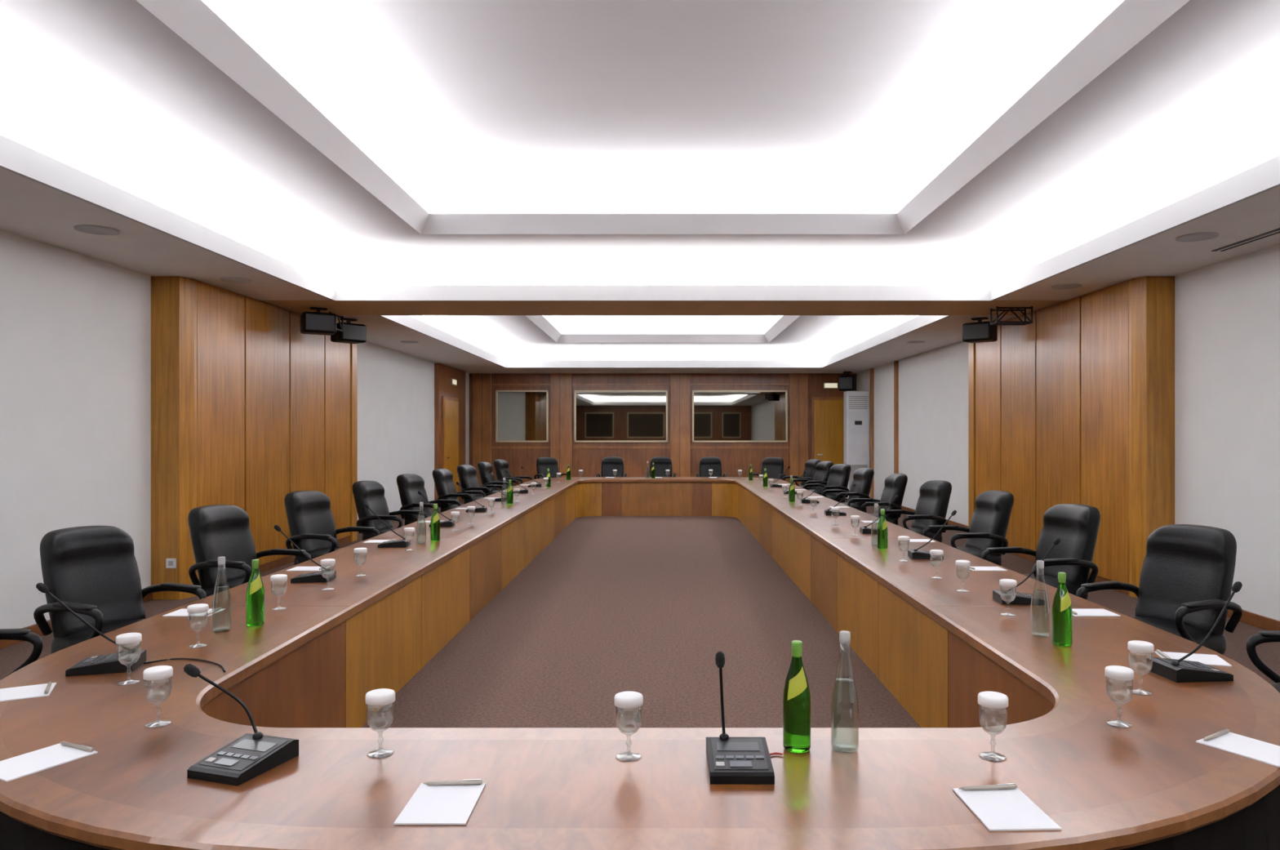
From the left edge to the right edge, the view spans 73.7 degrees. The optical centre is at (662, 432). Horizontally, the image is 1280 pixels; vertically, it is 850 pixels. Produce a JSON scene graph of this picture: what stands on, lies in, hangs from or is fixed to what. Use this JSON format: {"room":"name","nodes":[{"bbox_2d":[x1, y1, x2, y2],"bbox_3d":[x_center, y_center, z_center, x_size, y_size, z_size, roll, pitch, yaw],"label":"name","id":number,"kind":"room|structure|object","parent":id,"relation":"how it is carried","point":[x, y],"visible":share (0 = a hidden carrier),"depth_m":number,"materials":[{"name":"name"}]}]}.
{"room":"conference room","nodes":[
{"label":"conference room","id":0,"kind":"room"},
{"bbox_2d":[0,229,469,628],"bbox_3d":[-5.280,-0.500,9.250,0.120,4.400,27.500,0,0,0],"label":"wall","id":1,"kind":"structure","parent":0,"point":[75,328],"depth_m":7.72,"materials":[{"name":"paint"}]},
{"bbox_2d":[0,592,152,648],"bbox_3d":[-5.210,1.645,2.100,0.020,0.110,13.200,0,0,0],"label":"baseboard","id":2,"kind":"structure","parent":1,"relation":"attached to","point":[35,628],"depth_m":7.04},
{"bbox_2d":[151,275,357,599],"bbox_3d":[-5.030,0.052,11.110,0.380,3.295,4.820,0,0,0],"label":"wall panel","id":3,"kind":"object","parent":1,"relation":"attached to","point":[250,410],"visible":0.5,"depth_m":9.84,"materials":[{"name":"brown wood"}]},
{"bbox_2d":[434,363,465,506],"bbox_3d":[-5.170,0.052,20.825,0.100,3.295,2.650,0,0,0],"label":"trim","id":4,"kind":"structure","parent":1,"relation":"attached to","point":[443,373],"depth_m":20.16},
{"bbox_2d":[441,395,458,499],"bbox_3d":[-5.070,0.425,20.500,0.100,2.550,1.500,0,0,0],"label":"door","id":5,"kind":"structure","parent":1,"relation":"in","point":[450,406],"depth_m":20.38,"materials":[{"name":"brown wood"}]},
{"bbox_2d":[0,0,1279,373],"bbox_3d":[0.000,-2.198,9.250,10.640,1.204,27.700,0,0,0],"label":"ceiling","id":6,"kind":"structure","parent":0,"point":[491,186],"depth_m":7.00,"materials":[{"name":"paint"}]},
{"bbox_2d":[73,224,119,235],"bbox_3d":[-4.450,-1.593,6.710,0.300,0.014,0.300,0,0,0],"label":"recessed light","id":7,"kind":"object","parent":6,"relation":"in","point":[89,228],"visible":1,"depth_m":6.71,"materials":[{"name":"paint"}]},
{"bbox_2d":[219,276,252,283],"bbox_3d":[-4.450,-1.593,8.900,0.300,0.014,0.300,0,0,0],"label":"recessed light","id":8,"kind":"object","parent":6,"relation":"in","point":[231,279],"visible":1,"depth_m":8.91,"materials":[{"name":"paint"}]},
{"bbox_2d":[300,306,336,335],"bbox_3d":[-4.418,-1.435,10.947,0.400,0.330,0.308,0,0,-30],"label":"ceiling speaker","id":9,"kind":"object","parent":6,"relation":"hanging from","point":[317,322],"depth_m":10.83},
{"bbox_2d":[330,317,366,343],"bbox_3d":[-4.417,-1.435,11.997,0.308,0.330,0.400,0,0,40],"label":"ceiling speaker","id":10,"kind":"object","parent":6,"relation":"hanging from","point":[353,333],"depth_m":11.90},
{"bbox_2d":[839,371,856,391],"bbox_3d":[4.848,-1.353,22.397,0.400,0.495,0.308,0,0,30],"label":"ceiling speaker","id":11,"kind":"object","parent":6,"relation":"hanging from","point":[846,383],"depth_m":22.28},
{"bbox_2d":[962,316,997,342],"bbox_3d":[4.417,-1.435,11.897,0.400,0.330,0.308,0,0,40],"label":"ceiling speaker","id":12,"kind":"object","parent":6,"relation":"hanging from","point":[980,331],"depth_m":11.79},
{"bbox_2d":[990,306,1032,324],"bbox_3d":[4.450,-1.494,10.900,0.461,0.212,0.224,0,0,0],"label":"bracket","id":13,"kind":"object","parent":6,"relation":"hanging from","point":[997,322],"depth_m":10.80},
{"bbox_2d":[1051,283,1081,288],"bbox_3d":[4.400,-1.593,9.300,0.300,0.014,0.300,0,0,0],"label":"recessed light","id":14,"kind":"object","parent":6,"relation":"in","point":[1069,286],"visible":1,"depth_m":9.30,"materials":[{"name":"paint"}]},
{"bbox_2d":[1175,231,1218,241],"bbox_3d":[4.350,-1.593,6.950,0.300,0.014,0.300,0,0,0],"label":"recessed light","id":15,"kind":"object","parent":6,"relation":"in","point":[1202,236],"visible":1,"depth_m":6.94,"materials":[{"name":"paint"}]},
{"bbox_2d":[1211,227,1279,251],"bbox_3d":[4.870,-1.597,5.750,0.100,0.007,3.500,0,0,0],"label":"air vent slot","id":16,"kind":"object","parent":6,"relation":"attached to","point":[1277,229],"visible":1,"depth_m":7.07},
{"bbox_2d":[0,497,1279,727],"bbox_3d":[0.000,1.750,9.250,10.640,0.100,27.700,0,0,0],"label":"floor","id":17,"kind":"structure","parent":0,"point":[646,606],"depth_m":6.82,"materials":[{"name":"carpet"}]},
{"bbox_2d":[0,628,43,679],"bbox_3d":[-3.094,1.117,3.512,0.703,1.164,0.672,0,0,-6],"label":"office chair","id":18,"kind":"object","parent":17,"relation":"on","point":[23,634],"visible":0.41,"depth_m":3.83,"materials":[{"name":"black leather"}]},
{"bbox_2d":[33,525,206,653],"bbox_3d":[-3.049,1.117,4.748,0.703,1.164,0.672,0,0,22],"label":"office chair","id":19,"kind":"object","parent":17,"relation":"on","point":[93,571],"visible":0.53,"depth_m":4.75,"materials":[{"name":"black leather"}]},
{"bbox_2d":[187,504,311,596],"bbox_3d":[-3.051,1.117,6.220,0.703,1.164,0.672,0,0,16],"label":"office chair","id":20,"kind":"object","parent":17,"relation":"on","point":[215,531],"visible":0.5,"depth_m":6.15,"materials":[{"name":"black leather"}]},
{"bbox_2d":[284,490,379,565],"bbox_3d":[-3.050,1.117,7.773,0.703,1.164,0.672,0,0,18],"label":"office chair","id":21,"kind":"object","parent":17,"relation":"on","point":[311,523],"visible":0.56,"depth_m":7.72,"materials":[{"name":"black leather"}]},
{"bbox_2d":[351,480,427,541],"bbox_3d":[-3.053,1.117,9.463,0.703,1.164,0.672,0,0,10],"label":"office chair","id":22,"kind":"object","parent":17,"relation":"on","point":[371,493],"visible":0.51,"depth_m":9.35,"materials":[{"name":"black leather"}]},
{"bbox_2d":[396,473,461,525],"bbox_3d":[-3.052,1.117,11.018,0.703,1.164,0.672,0,0,14],"label":"office chair","id":23,"kind":"object","parent":17,"relation":"on","point":[409,485],"visible":0.52,"depth_m":10.90,"materials":[{"name":"black leather"}]},
{"bbox_2d":[432,468,485,512],"bbox_3d":[-3.054,1.117,12.708,0.703,1.164,0.672,0,0,6],"label":"office chair","id":24,"kind":"object","parent":17,"relation":"on","point":[445,486],"visible":0.52,"depth_m":12.52,"materials":[{"name":"black leather"}]},
{"bbox_2d":[457,464,505,503],"bbox_3d":[-3.052,1.117,14.215,0.703,1.164,0.672,0,0,12],"label":"office chair","id":25,"kind":"object","parent":17,"relation":"on","point":[467,473],"visible":0.49,"depth_m":14.08,"materials":[{"name":"black leather"}]},
{"bbox_2d":[477,461,519,496],"bbox_3d":[-3.054,1.117,15.755,0.703,1.164,0.672,0,0,4],"label":"office chair","id":26,"kind":"object","parent":17,"relation":"on","point":[484,468],"visible":0.39,"depth_m":15.55,"materials":[{"name":"black leather"}]},
{"bbox_2d":[493,459,533,490],"bbox_3d":[-3.023,1.117,17.113,0.703,1.164,0.672,0,0,10],"label":"office chair","id":27,"kind":"object","parent":17,"relation":"on","point":[500,466],"visible":0.48,"depth_m":16.95,"materials":[{"name":"black leather"}]},
{"bbox_2d":[533,457,566,479],"bbox_3d":[-2.437,1.117,18.564,0.672,1.164,0.703,0,0,-30],"label":"office chair","id":28,"kind":"object","parent":17,"relation":"on","point":[543,464],"visible":0.35,"depth_m":18.68,"materials":[{"name":"black leather"}]},
{"bbox_2d":[595,456,626,476],"bbox_3d":[-1.120,1.117,18.794,0.672,1.164,0.703,0,0,0],"label":"office chair","id":29,"kind":"object","parent":17,"relation":"on","point":[609,464],"visible":0.44,"depth_m":18.93,"materials":[{"name":"black leather"}]},
{"bbox_2d":[0,476,1279,849],"bbox_3d":[-0.115,1.325,10.140,5.070,0.750,16.420,0,0,0],"label":"conference table","id":30,"kind":"object","parent":17,"relation":"on","point":[305,674],"visible":0.91,"depth_m":2.73,"materials":[{"name":"brown wood"}]},
{"bbox_2d":[0,682,56,702],"bbox_3d":[-2.360,0.948,3.100,0.236,0.004,0.174,0,0,-28],"label":"notepad","id":31,"kind":"object","parent":30,"relation":"on","point":[32,691],"visible":1,"depth_m":3.11,"materials":[{"name":"white paper"}]},
{"bbox_2d":[0,742,97,782],"bbox_3d":[-1.807,0.948,2.465,0.174,0.004,0.236,0,0,27],"label":"notepad","id":32,"kind":"object","parent":30,"relation":"on","point":[33,762],"visible":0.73,"depth_m":2.46,"materials":[{"name":"white paper"}]},
{"bbox_2d":[59,741,94,751],"bbox_3d":[-1.758,0.938,2.558,0.157,0.014,0.013,0,0,24],"label":"ballpoint pen","id":33,"kind":"object","parent":32,"relation":"on","point":[82,747],"visible":1,"depth_m":2.55,"materials":[{"name":"silver metal"}]},
{"bbox_2d":[35,582,146,675],"bbox_3d":[-2.299,0.770,3.424,0.353,0.360,0.174,0,0,-15],"label":"microphone","id":34,"kind":"object","parent":30,"relation":"on","point":[108,663],"visible":0.94,"depth_m":3.38,"materials":[{"name":"black plastic"}]},
{"bbox_2d":[115,632,142,684],"bbox_3d":[-2.030,0.859,3.244,0.084,0.182,0.084,0,0,-6],"label":"water goblet","id":35,"kind":"object","parent":30,"relation":"on","point":[126,638],"visible":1,"depth_m":3.22,"materials":[{"name":"clear glass"}]},
{"bbox_2d":[142,665,173,728],"bbox_3d":[-1.644,0.859,2.780,0.084,0.182,0.084,0,0,-14],"label":"water goblet","id":36,"kind":"object","parent":30,"relation":"on","point":[161,672],"visible":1,"depth_m":2.76,"materials":[{"name":"clear glass"}]},
{"bbox_2d":[143,657,225,671],"bbox_3d":[-1.917,0.946,3.494,0.418,0.006,0.116,0,0,17],"label":"microphone cable","id":37,"kind":"object","parent":30,"relation":"on","point":[215,663],"visible":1,"depth_m":3.54,"materials":[{"name":"black plastic"}]},
{"bbox_2d":[162,608,225,616],"bbox_3d":[-2.470,0.948,4.500,0.236,0.004,0.174,0,0,0],"label":"notepad","id":38,"kind":"object","parent":30,"relation":"on","point":[181,612],"visible":0.64,"depth_m":4.46,"materials":[{"name":"white paper"}]},
{"bbox_2d":[186,603,208,648],"bbox_3d":[-2.070,0.859,3.800,0.084,0.182,0.084,0,0,-36],"label":"water goblet","id":39,"kind":"object","parent":30,"relation":"on","point":[200,607],"visible":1,"depth_m":3.78,"materials":[{"name":"clear glass"}]},
{"bbox_2d":[183,663,298,786],"bbox_3d":[-1.247,0.811,2.449,0.294,0.277,0.230,0,0,18],"label":"microphone","id":40,"kind":"object","parent":30,"relation":"on","point":[251,755],"visible":1,"depth_m":2.41,"materials":[{"name":"black plastic"}]},
{"bbox_2d":[245,559,264,626],"bbox_3d":[-2.010,0.787,4.210,0.083,0.323,0.083,0,0,-34],"label":"glass bottle","id":41,"kind":"object","parent":30,"relation":"on","point":[255,597],"visible":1,"depth_m":4.18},
{"bbox_2d":[270,573,287,610],"bbox_3d":[-2.070,0.859,4.600,0.084,0.182,0.084,0,0,7],"label":"water goblet","id":42,"kind":"object","parent":30,"relation":"on","point":[278,577],"visible":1,"depth_m":4.58,"materials":[{"name":"clear glass"}]},
{"bbox_2d":[274,524,336,582],"bbox_3d":[-2.311,0.770,5.495,0.353,0.360,0.174,0,0,-5],"label":"microphone","id":43,"kind":"object","parent":30,"relation":"on","point":[317,576],"visible":0.98,"depth_m":5.44,"materials":[{"name":"black plastic"}]},
{"bbox_2d":[286,566,330,570],"bbox_3d":[-2.470,0.948,5.950,0.236,0.004,0.174,0,0,0],"label":"notepad","id":44,"kind":"object","parent":30,"relation":"on","point":[296,568],"visible":0.93,"depth_m":5.94,"materials":[{"name":"white paper"}]},
{"bbox_2d":[320,558,335,590],"bbox_3d":[-2.030,0.859,5.170,0.084,0.182,0.084,0,0,18],"label":"water goblet","id":45,"kind":"object","parent":30,"relation":"on","point":[327,561],"visible":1,"depth_m":5.15,"materials":[{"name":"clear glass"}]},
{"bbox_2d":[365,688,395,758],"bbox_3d":[-0.836,0.859,2.526,0.084,0.182,0.084,0,0,-21],"label":"water goblet","id":46,"kind":"object","parent":30,"relation":"on","point":[383,696],"visible":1,"depth_m":2.50,"materials":[{"name":"clear glass"}]},
{"bbox_2d":[364,503,410,547],"bbox_3d":[-2.311,0.770,7.145,0.353,0.360,0.174,0,0,-5],"label":"microphone","id":47,"kind":"object","parent":30,"relation":"on","point":[397,543],"visible":0.99,"depth_m":7.08,"materials":[{"name":"black plastic"}]},
{"bbox_2d":[430,503,439,541],"bbox_3d":[-2.000,0.787,7.500,0.083,0.323,0.083,0,0,-33],"label":"glass bottle","id":48,"kind":"object","parent":30,"relation":"on","point":[435,521],"visible":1,"depth_m":7.47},
{"bbox_2d":[417,490,454,526],"bbox_3d":[-2.311,0.770,8.695,0.353,0.360,0.174,0,0,-5],"label":"microphone","id":49,"kind":"object","parent":30,"relation":"on","point":[449,522],"visible":0.77,"depth_m":8.65,"materials":[{"name":"black plastic"}]},
{"bbox_2d":[393,782,485,824],"bbox_3d":[-0.565,0.948,2.185,0.174,0.004,0.236,0,0,0],"label":"notepad","id":50,"kind":"object","parent":30,"relation":"on","point":[429,804],"visible":1,"depth_m":2.16,"materials":[{"name":"white paper"}]},
{"bbox_2d":[422,778,482,785],"bbox_3d":[-0.564,0.938,2.290,0.157,0.014,0.013,0,0,-3],"label":"ballpoint pen","id":51,"kind":"object","parent":50,"relation":"on","point":[476,781],"visible":1,"depth_m":2.29,"materials":[{"name":"silver metal"}]},
{"bbox_2d":[456,481,487,511],"bbox_3d":[-2.311,0.770,10.295,0.353,0.360,0.174,0,0,-5],"label":"microphone","id":52,"kind":"object","parent":30,"relation":"on","point":[483,508],"visible":0.79,"depth_m":10.22,"materials":[{"name":"black plastic"}]},
{"bbox_2d":[506,479,513,503],"bbox_3d":[-2.040,0.787,11.400,0.083,0.323,0.083,0,0,-11],"label":"glass bottle","id":53,"kind":"object","parent":30,"relation":"on","point":[509,491],"visible":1,"depth_m":11.37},
{"bbox_2d":[614,691,643,761],"bbox_3d":[-0.100,0.859,2.500,0.084,0.182,0.084,0,0,-9],"label":"water goblet","id":54,"kind":"object","parent":30,"relation":"on","point":[624,700],"visible":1,"depth_m":2.48,"materials":[{"name":"clear glass"}]},
{"bbox_2d":[706,651,774,784],"bbox_3d":[0.215,0.794,2.420,0.174,0.311,0.230,0,0,0],"label":"microphone","id":55,"kind":"object","parent":30,"relation":"on","point":[730,760],"visible":1,"depth_m":2.38,"materials":[{"name":"black plastic"}]},
{"bbox_2d":[788,478,795,502],"bbox_3d":[1.770,0.787,11.700,0.083,0.323,0.083,0,0,-5],"label":"glass bottle","id":56,"kind":"object","parent":30,"relation":"on","point":[792,490],"visible":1,"depth_m":11.67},
{"bbox_2d":[782,640,810,752],"bbox_3d":[0.402,0.787,2.560,0.083,0.323,0.083,0,0,2],"label":"glass bottle","id":57,"kind":"object","parent":30,"relation":"on","point":[797,694],"visible":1,"depth_m":2.53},
{"bbox_2d":[824,483,855,515],"bbox_3d":[2.061,0.770,9.895,0.353,0.360,0.174,0,0,5],"label":"microphone","id":58,"kind":"object","parent":30,"relation":"on","point":[827,512],"visible":0.94,"depth_m":9.82,"materials":[{"name":"black plastic"}]},
{"bbox_2d":[831,630,858,752],"bbox_3d":[0.546,0.773,2.560,0.082,0.352,0.082,0,0,0],"label":"water bottle","id":59,"kind":"object","parent":30,"relation":"on","point":[844,636],"visible":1,"depth_m":2.55,"materials":[{"name":"clear glass"}]},
{"bbox_2d":[859,494,898,533],"bbox_3d":[2.061,0.770,8.095,0.353,0.360,0.174,0,0,5],"label":"microphone","id":60,"kind":"object","parent":30,"relation":"on","point":[864,530],"visible":0.84,"depth_m":8.04,"materials":[{"name":"black plastic"}]},
{"bbox_2d":[877,508,888,549],"bbox_3d":[1.800,0.787,6.990,0.083,0.323,0.083,0,0,-31],"label":"glass bottle","id":61,"kind":"object","parent":30,"relation":"on","point":[882,531],"visible":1,"depth_m":6.96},
{"bbox_2d":[907,510,956,559],"bbox_3d":[2.061,0.770,6.495,0.353,0.360,0.174,0,0,5],"label":"microphone","id":62,"kind":"object","parent":30,"relation":"on","point":[915,553],"visible":0.9,"depth_m":6.42,"materials":[{"name":"black plastic"}]},
{"bbox_2d":[955,560,970,591],"bbox_3d":[1.800,0.859,5.120,0.084,0.182,0.084,0,0,-10],"label":"water goblet","id":63,"kind":"object","parent":30,"relation":"on","point":[958,562],"visible":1,"depth_m":5.10,"materials":[{"name":"clear glass"}]},
{"bbox_2d":[964,566,1007,570],"bbox_3d":[2.250,0.948,5.950,0.236,0.004,0.174,0,0,0],"label":"notepad","id":64,"kind":"object","parent":30,"relation":"on","point":[976,568],"visible":0.93,"depth_m":5.94,"materials":[{"name":"white paper"}]},
{"bbox_2d":[977,691,1008,761],"bbox_3d":[0.967,0.859,2.500,0.084,0.182,0.084,0,0,-36],"label":"water goblet","id":65,"kind":"object","parent":30,"relation":"on","point":[992,700],"visible":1,"depth_m":2.48,"materials":[{"name":"clear glass"}]},
{"bbox_2d":[952,786,1061,831],"bbox_3d":[0.862,0.948,2.155,0.174,0.004,0.236,0,0,-2],"label":"notepad","id":66,"kind":"object","parent":30,"relation":"on","point":[998,810],"visible":1,"depth_m":2.14,"materials":[{"name":"white paper"}]},
{"bbox_2d":[959,782,1017,790],"bbox_3d":[0.860,0.938,2.260,0.157,0.014,0.013,0,0,-5],"label":"ballpoint pen","id":67,"kind":"object","parent":66,"relation":"on","point":[998,786],"visible":1,"depth_m":2.26,"materials":[{"name":"silver metal"}]},
{"bbox_2d":[999,578,1017,616],"bbox_3d":[1.800,0.859,4.450,0.084,0.182,0.084,0,0,-16],"label":"water goblet","id":68,"kind":"object","parent":30,"relation":"on","point":[1003,582],"visible":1,"depth_m":4.43,"materials":[{"name":"clear glass"}]},
{"bbox_2d":[992,537,1060,604],"bbox_3d":[2.061,0.770,4.795,0.353,0.360,0.174,0,0,5],"label":"microphone","id":69,"kind":"object","parent":30,"relation":"on","point":[1021,598],"visible":0.94,"depth_m":4.74,"materials":[{"name":"black plastic"}]},
{"bbox_2d":[1052,572,1072,646],"bbox_3d":[1.787,0.787,3.820,0.083,0.323,0.083,0,0,-14],"label":"glass bottle","id":70,"kind":"object","parent":30,"relation":"on","point":[1062,614],"visible":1,"depth_m":3.79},
{"bbox_2d":[1071,608,1120,616],"bbox_3d":[2.250,0.948,4.500,0.236,0.004,0.174,0,0,0],"label":"notepad","id":71,"kind":"object","parent":30,"relation":"on","point":[1081,612],"visible":0.79,"depth_m":4.48,"materials":[{"name":"white paper"}]},
{"bbox_2d":[1104,665,1133,728],"bbox_3d":[1.487,0.859,2.780,0.084,0.182,0.084,0,0,42],"label":"water goblet","id":72,"kind":"object","parent":30,"relation":"on","point":[1113,672],"visible":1,"depth_m":2.76,"materials":[{"name":"clear glass"}]},
{"bbox_2d":[1127,640,1154,695],"bbox_3d":[1.747,0.859,3.120,0.084,0.182,0.084,0,0,-25],"label":"water goblet","id":73,"kind":"object","parent":30,"relation":"on","point":[1135,646],"visible":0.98,"depth_m":3.10,"materials":[{"name":"clear glass"}]},
{"bbox_2d":[1154,651,1231,666],"bbox_3d":[2.220,0.948,3.580,0.236,0.004,0.174,0,0,15],"label":"notepad","id":74,"kind":"object","parent":30,"relation":"on","point":[1209,660],"visible":0.79,"depth_m":3.58,"materials":[{"name":"white paper"}]},
{"bbox_2d":[1146,581,1242,682],"bbox_3d":[2.121,0.770,3.345,0.353,0.360,0.174,0,0,-5],"label":"microphone","id":75,"kind":"object","parent":30,"relation":"on","point":[1180,670],"visible":1,"depth_m":3.29,"materials":[{"name":"black plastic"}]},
{"bbox_2d":[1195,732,1279,767],"bbox_3d":[1.770,0.948,2.560,0.174,0.004,0.236,0,0,-30],"label":"notepad","id":76,"kind":"object","parent":30,"relation":"on","point":[1242,745],"visible":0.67,"depth_m":2.56,"materials":[{"name":"white paper"}]},
{"bbox_2d":[1203,728,1229,740],"bbox_3d":[1.719,0.938,2.651,0.157,0.014,0.013,0,0,-33],"label":"ballpoint pen","id":77,"kind":"object","parent":76,"relation":"on","point":[1225,731],"visible":1,"depth_m":2.65,"materials":[{"name":"silver metal"}]},
{"bbox_2d":[645,456,676,476],"bbox_3d":[-0.040,1.117,18.794,0.672,1.164,0.703,0,0,0],"label":"office chair","id":78,"kind":"object","parent":17,"relation":"on","point":[661,464],"visible":0.47,"depth_m":18.94,"materials":[{"name":"black leather"}]},
{"bbox_2d":[696,456,727,476],"bbox_3d":[1.060,1.117,18.794,0.672,1.164,0.703,0,0,0],"label":"office chair","id":79,"kind":"object","parent":17,"relation":"on","point":[707,463],"visible":0.4,"depth_m":18.94,"materials":[{"name":"black leather"}]},
{"bbox_2d":[752,457,786,480],"bbox_3d":[2.331,1.117,18.567,0.672,1.164,0.703,0,0,25],"label":"office chair","id":80,"kind":"object","parent":17,"relation":"on","point":[774,466],"visible":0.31,"depth_m":18.68,"materials":[{"name":"black leather"}]},
{"bbox_2d":[782,458,821,488],"bbox_3d":[2.830,1.117,17.223,0.703,1.164,0.672,0,0,-18],"label":"office chair","id":81,"kind":"object","parent":17,"relation":"on","point":[811,464],"visible":0.41,"depth_m":17.25,"materials":[{"name":"black leather"}]},
{"bbox_2d":[792,461,833,494],"bbox_3d":[2.831,1.117,16.020,0.703,1.164,0.672,0,0,-16],"label":"office chair","id":82,"kind":"object","parent":17,"relation":"on","point":[822,468],"visible":0.39,"depth_m":15.95,"materials":[{"name":"black leather"}]},
{"bbox_2d":[802,463,851,502],"bbox_3d":[2.829,1.117,14.528,0.703,1.164,0.672,0,0,-22],"label":"office chair","id":83,"kind":"object","parent":17,"relation":"on","point":[839,473],"visible":0.47,"depth_m":14.45,"materials":[{"name":"black leather"}]},
{"bbox_2d":[821,467,874,512],"bbox_3d":[2.833,1.117,12.963,0.703,1.164,0.672,0,0,-10],"label":"office chair","id":84,"kind":"object","parent":17,"relation":"on","point":[863,477],"visible":0.54,"depth_m":12.80,"materials":[{"name":"black leather"}]},
{"bbox_2d":[843,391,869,500],"bbox_3d":[4.890,0.325,21.545,0.580,2.750,0.410,0,0,0],"label":"air conditioner","id":85,"kind":"object","parent":17,"relation":"on","point":[855,403],"visible":0.8,"depth_m":21.35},
{"bbox_2d":[847,473,907,524],"bbox_3d":[2.834,1.117,11.205,0.703,1.164,0.672,0,0,-4],"label":"office chair","id":86,"kind":"object","parent":17,"relation":"on","point":[895,483],"visible":0.57,"depth_m":11.01,"materials":[{"name":"black leather"}]},
{"bbox_2d":[876,480,951,542],"bbox_3d":[2.832,1.117,9.515,0.703,1.164,0.672,0,0,-12],"label":"office chair","id":87,"kind":"object","parent":17,"relation":"on","point":[931,507],"visible":0.52,"depth_m":9.39,"materials":[{"name":"black leather"}]},
{"bbox_2d":[922,490,1013,565],"bbox_3d":[2.834,1.117,7.858,0.703,1.164,0.672,0,0,-6],"label":"office chair","id":88,"kind":"object","parent":17,"relation":"on","point":[989,522],"visible":0.58,"depth_m":7.71,"materials":[{"name":"black leather"}]},
{"bbox_2d":[981,503,1100,599],"bbox_3d":[2.832,1.117,6.318,0.703,1.164,0.672,0,0,-14],"label":"office chair","id":89,"kind":"object","parent":17,"relation":"on","point":[1077,525],"visible":0.48,"depth_m":6.24,"materials":[{"name":"black leather"}]},
{"bbox_2d":[1075,524,1242,654],"bbox_3d":[2.828,1.117,4.810,0.703,1.164,0.672,0,0,-24],"label":"office chair","id":90,"kind":"object","parent":17,"relation":"on","point":[1186,579],"visible":0.59,"depth_m":4.80,"materials":[{"name":"black leather"}]},
{"bbox_2d":[1245,630,1279,693],"bbox_3d":[2.893,1.117,3.470,0.703,1.164,0.672,0,0,8],"label":"office chair","id":91,"kind":"object","parent":17,"relation":"on","point":[1263,636],"visible":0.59,"depth_m":3.79,"materials":[{"name":"black leather"}]},
{"bbox_2d":[469,373,856,490],"bbox_3d":[0.000,-0.500,23.060,10.680,4.400,0.120,0,0,0],"label":"wall","id":92,"kind":"structure","parent":0,"point":[588,460],"depth_m":23.00,"materials":[{"name":"wood"}]},
{"bbox_2d":[472,373,491,496],"bbox_3d":[-4.860,0.052,22.948,0.480,3.295,0.104,0,0,0],"label":"trim","id":93,"kind":"structure","parent":92,"relation":"attached to","point":[482,382],"depth_m":22.90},
{"bbox_2d":[495,390,548,442],"bbox_3d":[-3.785,-0.446,22.960,1.410,1.398,0.080,0,0,0],"label":"mirror","id":94,"kind":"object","parent":92,"relation":"in","point":[521,415],"depth_m":22.97,"materials":[{"name":"glass"}]},
{"bbox_2d":[550,373,572,477],"bbox_3d":[-2.730,0.052,22.948,0.580,3.295,0.104,0,0,0],"label":"trim","id":95,"kind":"structure","parent":92,"relation":"attached to","point":[561,384],"depth_m":22.90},
{"bbox_2d":[573,390,667,442],"bbox_3d":[-1.125,-0.446,22.960,2.510,1.398,0.080,0,0,0],"label":"mirror","id":96,"kind":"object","parent":92,"relation":"in","point":[599,415],"depth_m":22.97,"materials":[{"name":"glass"}]},
{"bbox_2d":[491,383,789,448],"bbox_3d":[0.000,0.190,22.975,10.440,3.020,0.050,0,0,0],"label":"trim","id":97,"kind":"structure","parent":92,"relation":"attached to","point":[491,384],"depth_m":22.96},
{"bbox_2d":[670,373,690,476],"bbox_3d":[0.470,0.052,22.948,0.540,3.295,0.104,0,0,0],"label":"trim","id":98,"kind":"structure","parent":92,"relation":"attached to","point":[680,383],"depth_m":22.90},
{"bbox_2d":[692,390,787,442],"bbox_3d":[2.070,-0.446,22.960,2.560,1.398,0.080,0,0,0],"label":"mirror","id":99,"kind":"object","parent":92,"relation":"in","point":[717,415],"depth_m":22.97,"materials":[{"name":"glass"}]},
{"bbox_2d":[789,373,808,485],"bbox_3d":[3.650,0.052,22.948,0.500,3.295,0.104,0,0,0],"label":"trim","id":100,"kind":"structure","parent":92,"relation":"attached to","point":[798,382],"depth_m":22.90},
{"bbox_2d":[811,396,843,465],"bbox_3d":[4.490,0.370,22.929,0.980,2.660,0.138,0,0,0],"label":"door","id":101,"kind":"structure","parent":92,"relation":"in","point":[827,412],"depth_m":22.91,"materials":[{"name":"brown wood"}]},
{"bbox_2d":[856,243,1279,620],"bbox_3d":[5.280,-0.500,9.250,0.120,4.400,27.500,0,0,0],"label":"wall","id":102,"kind":"structure","parent":0,"point":[1227,313],"depth_m":8.12,"materials":[{"name":"paint"}]},
{"bbox_2d":[870,368,874,498],"bbox_3d":[5.190,0.052,21.180,0.060,3.295,0.160,0,0,0],"label":"trim","id":103,"kind":"structure","parent":102,"relation":"attached to","point":[872,370],"depth_m":21.10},
{"bbox_2d":[893,360,898,473],"bbox_3d":[5.190,0.052,18.980,0.060,3.295,0.160,0,0,0],"label":"trim","id":104,"kind":"structure","parent":102,"relation":"attached to","point":[895,362],"depth_m":18.90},
{"bbox_2d":[901,505,968,527],"bbox_3d":[5.210,1.645,16.460,0.020,0.110,5.880,0,0,0],"label":"baseboard","id":105,"kind":"structure","parent":102,"relation":"attached to","point":[949,522],"depth_m":15.46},
{"bbox_2d":[968,275,1174,597],"bbox_3d":[5.030,0.052,11.110,0.380,3.295,4.820,0,0,0],"label":"wall panel","id":106,"kind":"object","parent":102,"relation":"attached to","point":[1075,403],"visible":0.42,"depth_m":9.78,"materials":[{"name":"brown wood"}]},
{"bbox_2d":[1226,609,1279,631],"bbox_3d":[5.210,1.645,2.100,0.020,0.110,13.200,0,0,0],"label":"baseboard","id":107,"kind":"structure","parent":102,"relation":"attached to","point":[1266,623],"depth_m":7.44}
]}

